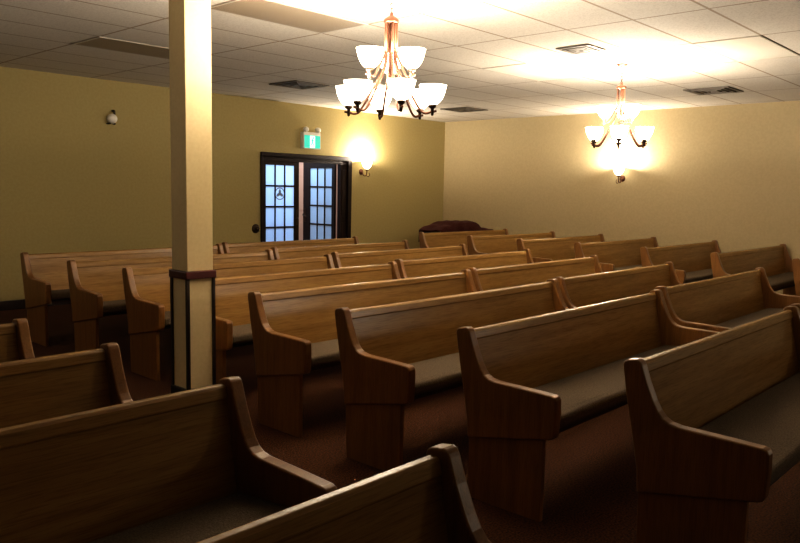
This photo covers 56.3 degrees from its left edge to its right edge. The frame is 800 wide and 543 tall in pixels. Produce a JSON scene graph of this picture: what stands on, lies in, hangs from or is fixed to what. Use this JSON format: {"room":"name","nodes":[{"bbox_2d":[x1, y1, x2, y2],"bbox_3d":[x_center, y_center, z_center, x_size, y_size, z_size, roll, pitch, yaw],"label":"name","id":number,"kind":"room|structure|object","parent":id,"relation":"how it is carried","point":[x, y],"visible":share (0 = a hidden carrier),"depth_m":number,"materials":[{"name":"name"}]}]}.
{"room":"house of worship","nodes":[
{"label":"house of worship","id":0,"kind":"room"},
{"bbox_2d":[0,66,444,300],"bbox_3d":[-4.950,-1.020,9.388,0.100,3.020,17.320,7,8,42],"label":"wall","id":1,"kind":"structure","parent":0,"point":[71,180],"depth_m":10.66,"materials":[{"name":"yellow paint"}]},
{"bbox_2d":[0,299,70,310],"bbox_3d":[-4.934,0.427,9.504,0.018,0.120,17.120,7,8,42],"label":"baseboard","id":2,"kind":"structure","parent":1,"relation":"attached to","point":[12,304],"depth_m":9.53,"materials":[{"name":"black wood"}]},
{"bbox_2d":[106,110,116,124],"bbox_3d":[-3.926,-2.107,10.199,0.121,0.205,0.136,7,8,42],"label":"wall fixture","id":3,"kind":"object","parent":1,"relation":"attached to","point":[111,118],"visible":1,"depth_m":10.17,"materials":[{"name":"beige plastic"}]},
{"bbox_2d":[252,224,259,232],"bbox_3d":[-2.324,-0.695,12.155,0.075,0.152,0.152,7,8,42],"label":"wall fitting","id":4,"kind":"object","parent":1,"relation":"attached to","point":[255,228],"visible":1,"depth_m":12.15,"materials":[{"name":"brown metal"}]},
{"bbox_2d":[263,161,298,241],"bbox_3d":[-1.992,-0.840,12.555,0.107,2.081,0.780,7,8,42],"label":"door","id":5,"kind":"structure","parent":1,"relation":"in","point":[280,179],"depth_m":12.54,"materials":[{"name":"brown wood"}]},
{"bbox_2d":[260,152,351,241],"bbox_3d":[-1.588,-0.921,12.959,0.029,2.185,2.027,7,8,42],"label":"trim","id":6,"kind":"structure","parent":1,"relation":"attached to","point":[271,154],"depth_m":12.98,"materials":[{"name":"brown wood"}]},
{"bbox_2d":[300,126,320,149],"bbox_3d":[-1.516,-2.281,12.786,0.133,0.367,0.380,7,8,42],"label":"exit sign","id":7,"kind":"object","parent":1,"relation":"attached to","point":[308,140],"visible":1,"depth_m":12.73,"materials":[{"name":"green plastic"}]},
{"bbox_2d":[303,163,335,239],"bbox_3d":[-1.524,-1.017,13.876,0.880,2.166,0.107,7,8,42],"label":"door","id":8,"kind":"structure","parent":1,"relation":"in","point":[319,180],"depth_m":13.86,"materials":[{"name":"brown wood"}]},
{"bbox_2d":[359,160,372,176],"bbox_3d":[-0.624,-1.886,13.717,0.254,0.300,0.208,7,8,42],"label":"wall sconce","id":9,"kind":"object","parent":1,"relation":"attached to","point":[366,164],"visible":1,"depth_m":13.65,"materials":[{"name":"white glass"}]},
{"bbox_2d":[299,162,337,238],"bbox_3d":[-3.174,-1.381,14.534,0.100,2.700,6.100,7,8,42],"label":"wall","id":10,"kind":"structure","parent":0,"point":[300,163],"depth_m":16.35,"materials":[{"name":"beige paint"}]},
{"bbox_2d":[299,167,302,239],"bbox_3d":[-1.971,-1.163,15.707,0.110,2.040,0.920,7,8,42],"label":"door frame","id":11,"kind":"structure","parent":10,"relation":"in","point":[300,168],"depth_m":15.58,"materials":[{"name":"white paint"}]},
{"bbox_2d":[0,0,799,121],"bbox_3d":[0.981,-1.820,3.797,16.200,0.001,17.320,7,8,42],"label":"ceiling","id":12,"kind":"structure","parent":0,"point":[460,38],"depth_m":7.49,"materials":[{"name":"tile"}]},
{"bbox_2d":[72,36,168,59],"bbox_3d":[-2.700,-2.356,7.844,0.610,0.066,1.216,7,8,42],"label":"ceiling light","id":13,"kind":"object","parent":12,"relation":"attached to","point":[99,42],"visible":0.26,"depth_m":7.70,"materials":[{"name":"beige plastic"}]},
{"bbox_2d":[211,0,367,33],"bbox_3d":[-0.911,-2.143,6.199,0.610,0.066,1.216,7,8,42],"label":"ceiling light","id":14,"kind":"object","parent":12,"relation":"attached to","point":[271,11],"visible":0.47,"depth_m":6.16,"materials":[{"name":"beige plastic"}]},
{"bbox_2d":[269,80,329,89],"bbox_3d":[-1.380,-2.552,10.254,0.596,0.021,0.590,7,8,42],"label":"ceiling vent","id":15,"kind":"object","parent":12,"relation":"in","point":[295,84],"visible":1,"depth_m":10.19,"materials":[{"name":"grey metal"}]},
{"bbox_2d":[335,0,446,119],"bbox_3d":[-0.063,-1.541,5.204,0.780,0.898,0.785,1,6,-1],"label":"chandelier","id":16,"kind":"object","parent":12,"relation":"hanging from","point":[353,91],"visible":1,"depth_m":5.12,"materials":[{"name":"white glass"}]},
{"bbox_2d":[345,105,352,116],"bbox_3d":[-0.365,-1.144,5.327,0.056,0.081,0.056,1,6,-1],"label":"socket","id":17,"kind":"object","parent":16,"relation":"attached to","point":[348,107],"depth_m":5.32,"materials":[{"name":"brown metal"}]},
{"bbox_2d":[353,100,361,111],"bbox_3d":[-0.287,-1.111,5.034,0.056,0.081,0.056,1,6,-1],"label":"socket","id":18,"kind":"object","parent":16,"relation":"attached to","point":[357,102],"depth_m":5.02,"materials":[{"name":"brown metal"}]},
{"bbox_2d":[366,67,373,78],"bbox_3d":[-0.208,-1.362,5.138,0.056,0.081,0.056,1,6,-1],"label":"socket","id":19,"kind":"object","parent":16,"relation":"attached to","point":[369,69],"depth_m":5.13,"materials":[{"name":"brown metal"}]},
{"bbox_2d":[376,109,381,119],"bbox_3d":[-0.149,-1.163,5.541,0.056,0.081,0.056,1,6,-1],"label":"socket","id":20,"kind":"object","parent":16,"relation":"attached to","point":[379,111],"depth_m":5.53,"materials":[{"name":"brown metal"}]},
{"bbox_2d":[370,82,389,90],"bbox_3d":[-0.212,-2.597,10.518,0.610,0.066,1.216,7,8,42],"label":"shade","id":21,"kind":"object","parent":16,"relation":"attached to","point":[381,86],"visible":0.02,"depth_m":10.31,"materials":[{"name":"beige glass"}]},
{"bbox_2d":[397,100,404,111],"bbox_3d":[0.007,-1.097,4.955,0.056,0.081,0.056,1,6,-1],"label":"socket","id":22,"kind":"object","parent":16,"relation":"attached to","point":[400,102],"depth_m":4.94,"materials":[{"name":"brown metal"}]},
{"bbox_2d":[407,68,414,78],"bbox_3d":[0.078,-1.357,5.143,0.056,0.081,0.056,1,6,-1],"label":"socket","id":23,"kind":"object","parent":16,"relation":"attached to","point":[411,70],"depth_m":5.13,"materials":[{"name":"brown metal"}]},
{"bbox_2d":[416,109,423,119],"bbox_3d":[0.145,-1.149,5.463,0.056,0.081,0.056,1,6,-1],"label":"socket","id":24,"kind":"object","parent":16,"relation":"attached to","point":[420,114],"depth_m":5.45,"materials":[{"name":"brown metal"}]},
{"bbox_2d":[428,104,435,115],"bbox_3d":[0.224,-1.116,5.170,0.056,0.081,0.056,1,6,-1],"label":"socket","id":25,"kind":"object","parent":16,"relation":"attached to","point":[432,106],"depth_m":5.16,"materials":[{"name":"brown metal"}]},
{"bbox_2d":[440,107,487,111],"bbox_3d":[1.108,-2.794,12.928,0.596,0.021,0.590,7,8,42],"label":"ceiling vent","id":26,"kind":"object","parent":12,"relation":"in","point":[457,109],"visible":1,"depth_m":12.84,"materials":[{"name":"grey metal"}]},
{"bbox_2d":[482,63,579,80],"bbox_3d":[1.577,-2.385,8.872,0.610,0.066,1.216,7,8,42],"label":"ceiling light","id":27,"kind":"object","parent":12,"relation":"attached to","point":[525,70],"visible":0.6,"depth_m":8.82,"materials":[{"name":"beige plastic"}]},
{"bbox_2d":[556,44,606,54],"bbox_3d":[1.780,-2.177,7.347,0.366,0.021,0.360,7,8,42],"label":"ceiling vent","id":28,"kind":"object","parent":12,"relation":"in","point":[585,48],"visible":1,"depth_m":7.29,"materials":[{"name":"grey metal"}]},
{"bbox_2d":[585,63,653,148],"bbox_3d":[2.420,-1.818,8.208,0.780,0.898,0.785,5,7,30],"label":"chandelier","id":29,"kind":"object","parent":12,"relation":"hanging from","point":[625,111],"visible":1,"depth_m":8.13,"materials":[{"name":"white glass"}]},
{"bbox_2d":[683,86,743,94],"bbox_3d":[4.210,-2.422,10.046,0.596,0.021,0.590,7,8,42],"label":"ceiling vent","id":30,"kind":"object","parent":12,"relation":"in","point":[725,89],"visible":1,"depth_m":9.98,"materials":[{"name":"grey metal"}]},
{"bbox_2d":[692,35,799,61],"bbox_3d":[3.366,-2.172,7.226,0.610,0.066,1.216,7,8,42],"label":"ceiling light","id":31,"kind":"object","parent":12,"relation":"attached to","point":[759,47],"visible":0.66,"depth_m":7.17,"materials":[{"name":"beige plastic"}]},
{"bbox_2d":[0,304,799,542],"bbox_3d":[0.079,1.131,4.902,18.500,0.100,17.320,7,8,42],"label":"floor","id":32,"kind":"structure","parent":0,"point":[590,495],"depth_m":4.63,"materials":[{"name":"red carpet"}]},
{"bbox_2d":[0,318,34,362],"bbox_3d":[-2.698,0.801,2.796,0.612,0.903,2.710,7,8,42],"label":"pew","id":33,"kind":"object","parent":32,"relation":"on","point":[15,339],"visible":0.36,"depth_m":3.85,"materials":[{"name":"brown wood"}]},
{"bbox_2d":[0,342,132,427],"bbox_3d":[-2.025,0.877,2.217,0.612,0.903,2.750,7,8,42],"label":"pew","id":34,"kind":"object","parent":32,"relation":"on","point":[45,387],"visible":0.36,"depth_m":3.16,"materials":[{"name":"brown wood"}]},
{"bbox_2d":[20,243,223,346],"bbox_3d":[-2.862,0.197,8.352,0.612,0.903,2.375,7,8,42],"label":"pew","id":35,"kind":"object","parent":32,"relation":"on","point":[45,275],"visible":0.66,"depth_m":7.72,"materials":[{"name":"brown wood"}]},
{"bbox_2d":[51,289,70,300],"bbox_3d":[-2.815,0.173,8.306,0.458,0.110,2.254,7,8,42],"label":"seat cushion","id":36,"kind":"object","parent":35,"relation":"on","point":[56,294],"depth_m":7.42,"materials":[{"name":"fabric"}]},
{"bbox_2d":[0,376,336,542],"bbox_3d":[-1.364,0.950,1.656,0.612,0.903,2.760,7,8,42],"label":"pew","id":37,"kind":"object","parent":32,"relation":"on","point":[188,466],"visible":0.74,"depth_m":2.46,"materials":[{"name":"brown wood"}]},
{"bbox_2d":[89,492,285,542],"bbox_3d":[-1.317,0.926,1.610,0.458,0.110,2.642,7,8,42],"label":"seat cushion","id":38,"kind":"object","parent":37,"relation":"on","point":[196,523],"depth_m":2.45,"materials":[{"name":"fabric"}]},
{"bbox_2d":[67,249,274,351],"bbox_3d":[-2.095,0.289,7.640,0.612,0.903,2.325,7,8,42],"label":"pew","id":39,"kind":"object","parent":32,"relation":"on","point":[96,288],"visible":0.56,"depth_m":7.02,"materials":[{"name":"brown wood"}]},
{"bbox_2d":[103,299,126,313],"bbox_3d":[-2.049,0.265,7.595,0.458,0.110,2.207,7,8,42],"label":"seat cushion","id":40,"kind":"object","parent":39,"relation":"on","point":[110,306],"depth_m":6.76,"materials":[{"name":"fabric"}]},
{"bbox_2d":[169,0,215,392],"bbox_3d":[-1.444,-0.497,5.187,0.234,3.018,0.240,7,8,42],"label":"support column","id":41,"kind":"structure","parent":32,"relation":"on","point":[192,275],"depth_m":5.11,"materials":[{"name":"beige paint"}]},
{"bbox_2d":[122,254,334,380],"bbox_3d":[-1.377,0.358,7.125,0.612,0.903,2.350,7,8,42],"label":"pew","id":42,"kind":"object","parent":32,"relation":"on","point":[146,290],"visible":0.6,"depth_m":6.43,"materials":[{"name":"brown wood"}]},
{"bbox_2d":[165,311,170,325],"bbox_3d":[-1.330,0.334,7.080,0.458,0.110,2.230,7,8,42],"label":"seat cushion","id":43,"kind":"object","parent":42,"relation":"on","point":[167,313],"depth_m":6.15,"materials":[{"name":"fabric"}]},
{"bbox_2d":[221,236,358,253],"bbox_3d":[-1.282,0.016,10.312,0.612,0.903,2.360,7,8,42],"label":"pew","id":44,"kind":"object","parent":32,"relation":"on","point":[251,246],"visible":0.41,"depth_m":10.25,"materials":[{"name":"brown wood"}]},
{"bbox_2d":[215,261,400,383],"bbox_3d":[-0.672,0.445,6.450,0.612,0.903,2.350,7,8,42],"label":"pew","id":45,"kind":"object","parent":32,"relation":"on","point":[232,314],"visible":0.43,"depth_m":6.12,"materials":[{"name":"brown wood"}]},
{"bbox_2d":[233,324,252,343],"bbox_3d":[-0.625,0.421,6.404,0.458,0.110,2.230,7,8,42],"label":"seat cushion","id":46,"kind":"object","parent":45,"relation":"on","point":[242,333],"depth_m":5.55,"materials":[{"name":"fabric"}]},
{"bbox_2d":[270,240,409,259],"bbox_3d":[-0.537,0.097,9.695,0.612,0.903,2.380,7,8,42],"label":"pew","id":47,"kind":"object","parent":32,"relation":"on","point":[312,251],"visible":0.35,"depth_m":9.63,"materials":[{"name":"brown wood"}]},
{"bbox_2d":[196,443,490,542],"bbox_3d":[-0.612,1.040,0.958,0.612,0.903,2.750,7,8,42],"label":"pew","id":48,"kind":"object","parent":32,"relation":"on","point":[427,499],"visible":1,"depth_m":1.90,"materials":[{"name":"brown wood"}]},
{"bbox_2d":[248,269,476,437],"bbox_3d":[-0.011,0.528,5.801,0.612,0.903,2.390,7,8,42],"label":"pew","id":49,"kind":"object","parent":32,"relation":"on","point":[294,332],"visible":0.63,"depth_m":5.18,"materials":[{"name":"brown wood"}]},
{"bbox_2d":[311,339,339,366],"bbox_3d":[0.036,0.504,5.755,0.458,0.110,2.268,7,8,42],"label":"seat cushion","id":50,"kind":"object","parent":49,"relation":"on","point":[325,352],"depth_m":4.94,"materials":[{"name":"fabric"}]},
{"bbox_2d":[331,244,467,267],"bbox_3d":[0.238,0.173,9.124,0.612,0.903,2.370,7,8,42],"label":"pew","id":51,"kind":"object","parent":32,"relation":"on","point":[340,260],"visible":0.3,"depth_m":9.05,"materials":[{"name":"brown wood"}]},
{"bbox_2d":[335,279,568,470],"bbox_3d":[0.642,0.607,5.186,0.612,0.903,2.410,7,8,42],"label":"pew","id":52,"kind":"object","parent":32,"relation":"on","point":[394,355],"visible":0.64,"depth_m":4.57,"materials":[{"name":"brown wood"}]},
{"bbox_2d":[410,352,462,395],"bbox_3d":[0.689,0.583,5.141,0.458,0.110,2.287,7,8,42],"label":"seat cushion","id":53,"kind":"object","parent":52,"relation":"on","point":[435,372],"depth_m":4.45,"materials":[{"name":"fabric"}]},
{"bbox_2d":[394,249,533,277],"bbox_3d":[0.975,0.262,8.439,0.612,0.903,2.420,7,8,42],"label":"pew","id":54,"kind":"object","parent":32,"relation":"on","point":[453,264],"visible":0.29,"depth_m":8.39,"materials":[{"name":"brown wood"}]},
{"bbox_2d":[419,228,508,254],"bbox_3d":[1.353,-0.250,13.113,0.612,0.930,2.450,7,8,42],"label":"pew","id":55,"kind":"object","parent":32,"relation":"on","point":[439,239],"visible":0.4,"depth_m":12.89,"materials":[{"name":"brown wood"}]},
{"bbox_2d":[467,231,555,254],"bbox_3d":[2.094,-0.162,12.432,0.612,0.930,2.470,7,8,42],"label":"pew","id":56,"kind":"object","parent":32,"relation":"on","point":[492,243],"visible":0.38,"depth_m":12.19,"materials":[{"name":"brown wood"}]},
{"bbox_2d":[468,255,602,290],"bbox_3d":[1.644,0.355,7.695,0.612,0.903,2.370,7,8,42],"label":"pew","id":57,"kind":"object","parent":32,"relation":"on","point":[490,278],"visible":0.34,"depth_m":7.68,"materials":[{"name":"brown wood"}]},
{"bbox_2d":[517,234,604,262],"bbox_3d":[2.798,-0.087,11.859,0.612,0.930,2.520,7,8,42],"label":"pew","id":58,"kind":"object","parent":32,"relation":"on","point":[560,248],"visible":0.38,"depth_m":11.74,"materials":[{"name":"brown wood"}]},
{"bbox_2d":[457,289,719,521],"bbox_3d":[1.315,0.681,4.622,0.612,0.903,2.370,7,8,42],"label":"pew","id":59,"kind":"object","parent":32,"relation":"on","point":[528,381],"visible":0.75,"depth_m":4.06,"materials":[{"name":"brown wood"}]},
{"bbox_2d":[533,345,678,428],"bbox_3d":[1.362,0.657,4.576,0.458,0.110,2.250,7,8,42],"label":"seat cushion","id":60,"kind":"object","parent":59,"relation":"on","point":[588,391],"depth_m":4.23,"materials":[{"name":"fabric"}]},
{"bbox_2d":[574,237,658,271],"bbox_3d":[3.511,-0.009,11.264,0.612,0.930,2.510,7,8,42],"label":"pew","id":61,"kind":"object","parent":32,"relation":"on","point":[621,254],"visible":0.44,"depth_m":11.25,"materials":[{"name":"brown wood"}]},
{"bbox_2d":[615,264,641,270],"bbox_3d":[3.557,-0.034,11.218,0.458,0.113,2.397,7,8,42],"label":"seat cushion","id":62,"kind":"object","parent":61,"relation":"on","point":[617,266],"depth_m":11.26,"materials":[{"name":"fabric"}]},
{"bbox_2d":[553,262,680,308],"bbox_3d":[2.292,0.439,7.032,0.612,0.903,2.290,7,8,42],"label":"pew","id":63,"kind":"object","parent":32,"relation":"on","point":[584,290],"visible":0.37,"depth_m":7.04,"materials":[{"name":"brown wood"}]},
{"bbox_2d":[640,240,721,283],"bbox_3d":[4.236,0.076,10.611,0.612,0.930,2.550,7,8,42],"label":"pew","id":64,"kind":"object","parent":32,"relation":"on","point":[692,262],"visible":0.5,"depth_m":10.59,"materials":[{"name":"brown wood"}]},
{"bbox_2d":[685,268,712,282],"bbox_3d":[4.283,0.051,10.565,0.458,0.113,2.436,7,8,42],"label":"seat cushion","id":65,"kind":"object","parent":64,"relation":"on","point":[692,274],"depth_m":10.18,"materials":[{"name":"fabric"}]},
{"bbox_2d":[623,306,799,542],"bbox_3d":[1.968,0.769,3.920,0.612,0.903,2.320,7,8,42],"label":"pew","id":66,"kind":"object","parent":32,"relation":"on","point":[715,419],"visible":1,"depth_m":3.22,"materials":[{"name":"brown wood"}]},
{"bbox_2d":[699,372,799,484],"bbox_3d":[2.014,0.745,3.874,0.458,0.110,2.202,7,8,42],"label":"seat cushion","id":67,"kind":"object","parent":66,"relation":"on","point":[768,415],"depth_m":3.66,"materials":[{"name":"fabric"}]},
{"bbox_2d":[654,267,799,331],"bbox_3d":[3.014,0.505,6.550,0.612,0.903,2.400,7,8,42],"label":"pew","id":68,"kind":"object","parent":32,"relation":"on","point":[719,304],"visible":0.53,"depth_m":6.70,"materials":[{"name":"brown wood"}]},
{"bbox_2d":[716,308,783,327],"bbox_3d":[3.061,0.481,6.504,0.458,0.110,2.293,7,8,42],"label":"seat cushion","id":69,"kind":"object","parent":68,"relation":"on","point":[740,316],"depth_m":6.85,"materials":[{"name":"fabric"}]},
{"bbox_2d":[710,244,795,295],"bbox_3d":[4.933,0.160,9.956,0.612,0.930,2.770,7,8,42],"label":"pew","id":70,"kind":"object","parent":32,"relation":"on","point":[776,261],"visible":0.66,"depth_m":10.01,"materials":[{"name":"brown wood"}]},
{"bbox_2d":[767,272,794,289],"bbox_3d":[4.980,0.135,9.910,0.458,0.113,2.646,7,8,42],"label":"seat cushion","id":71,"kind":"object","parent":70,"relation":"on","point":[777,280],"depth_m":9.72,"materials":[{"name":"fabric"}]},
{"bbox_2d":[789,303,799,309],"bbox_3d":[3.711,0.599,5.807,0.612,0.903,2.650,7,8,42],"label":"pew","id":72,"kind":"object","parent":32,"relation":"on","point":[797,304],"visible":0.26,"depth_m":4.97,"materials":[{"name":"brown wood"}]},
{"bbox_2d":[792,258,799,295],"bbox_3d":[5.527,0.249,9.234,0.612,0.930,2.630,7,8,42],"label":"pew","id":73,"kind":"object","parent":32,"relation":"on","point":[795,262],"visible":0.67,"depth_m":8.41,"materials":[{"name":"brown wood"}]},
{"bbox_3d":[1.089,-0.342,14.336,0.520,0.840,1.530,7,8,42],"label":"table","id":74,"kind":"object","parent":32,"relation":"on","visible":0},
{"bbox_2d":[418,220,492,241],"bbox_3d":[1.094,-0.769,14.286,0.586,0.416,1.620,7,8,42],"label":"draped cloth","id":75,"kind":"object","parent":74,"relation":"on","point":[447,225],"visible":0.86,"depth_m":13.90,"materials":[{"name":"red fabric"}]},
{"bbox_2d":[443,101,799,293],"bbox_3d":[6.805,-0.887,10.248,16.000,3.020,0.100,7,8,42],"label":"wall","id":76,"kind":"structure","parent":0,"point":[729,175],"depth_m":12.61,"materials":[{"name":"beige paint"}]},
{"bbox_2d":[613,166,624,183],"bbox_3d":[3.745,-1.651,12.784,0.208,0.300,0.254,7,8,42],"label":"wall sconce","id":77,"kind":"object","parent":76,"relation":"attached to","point":[618,170],"visible":1,"depth_m":12.72,"materials":[{"name":"white glass"}]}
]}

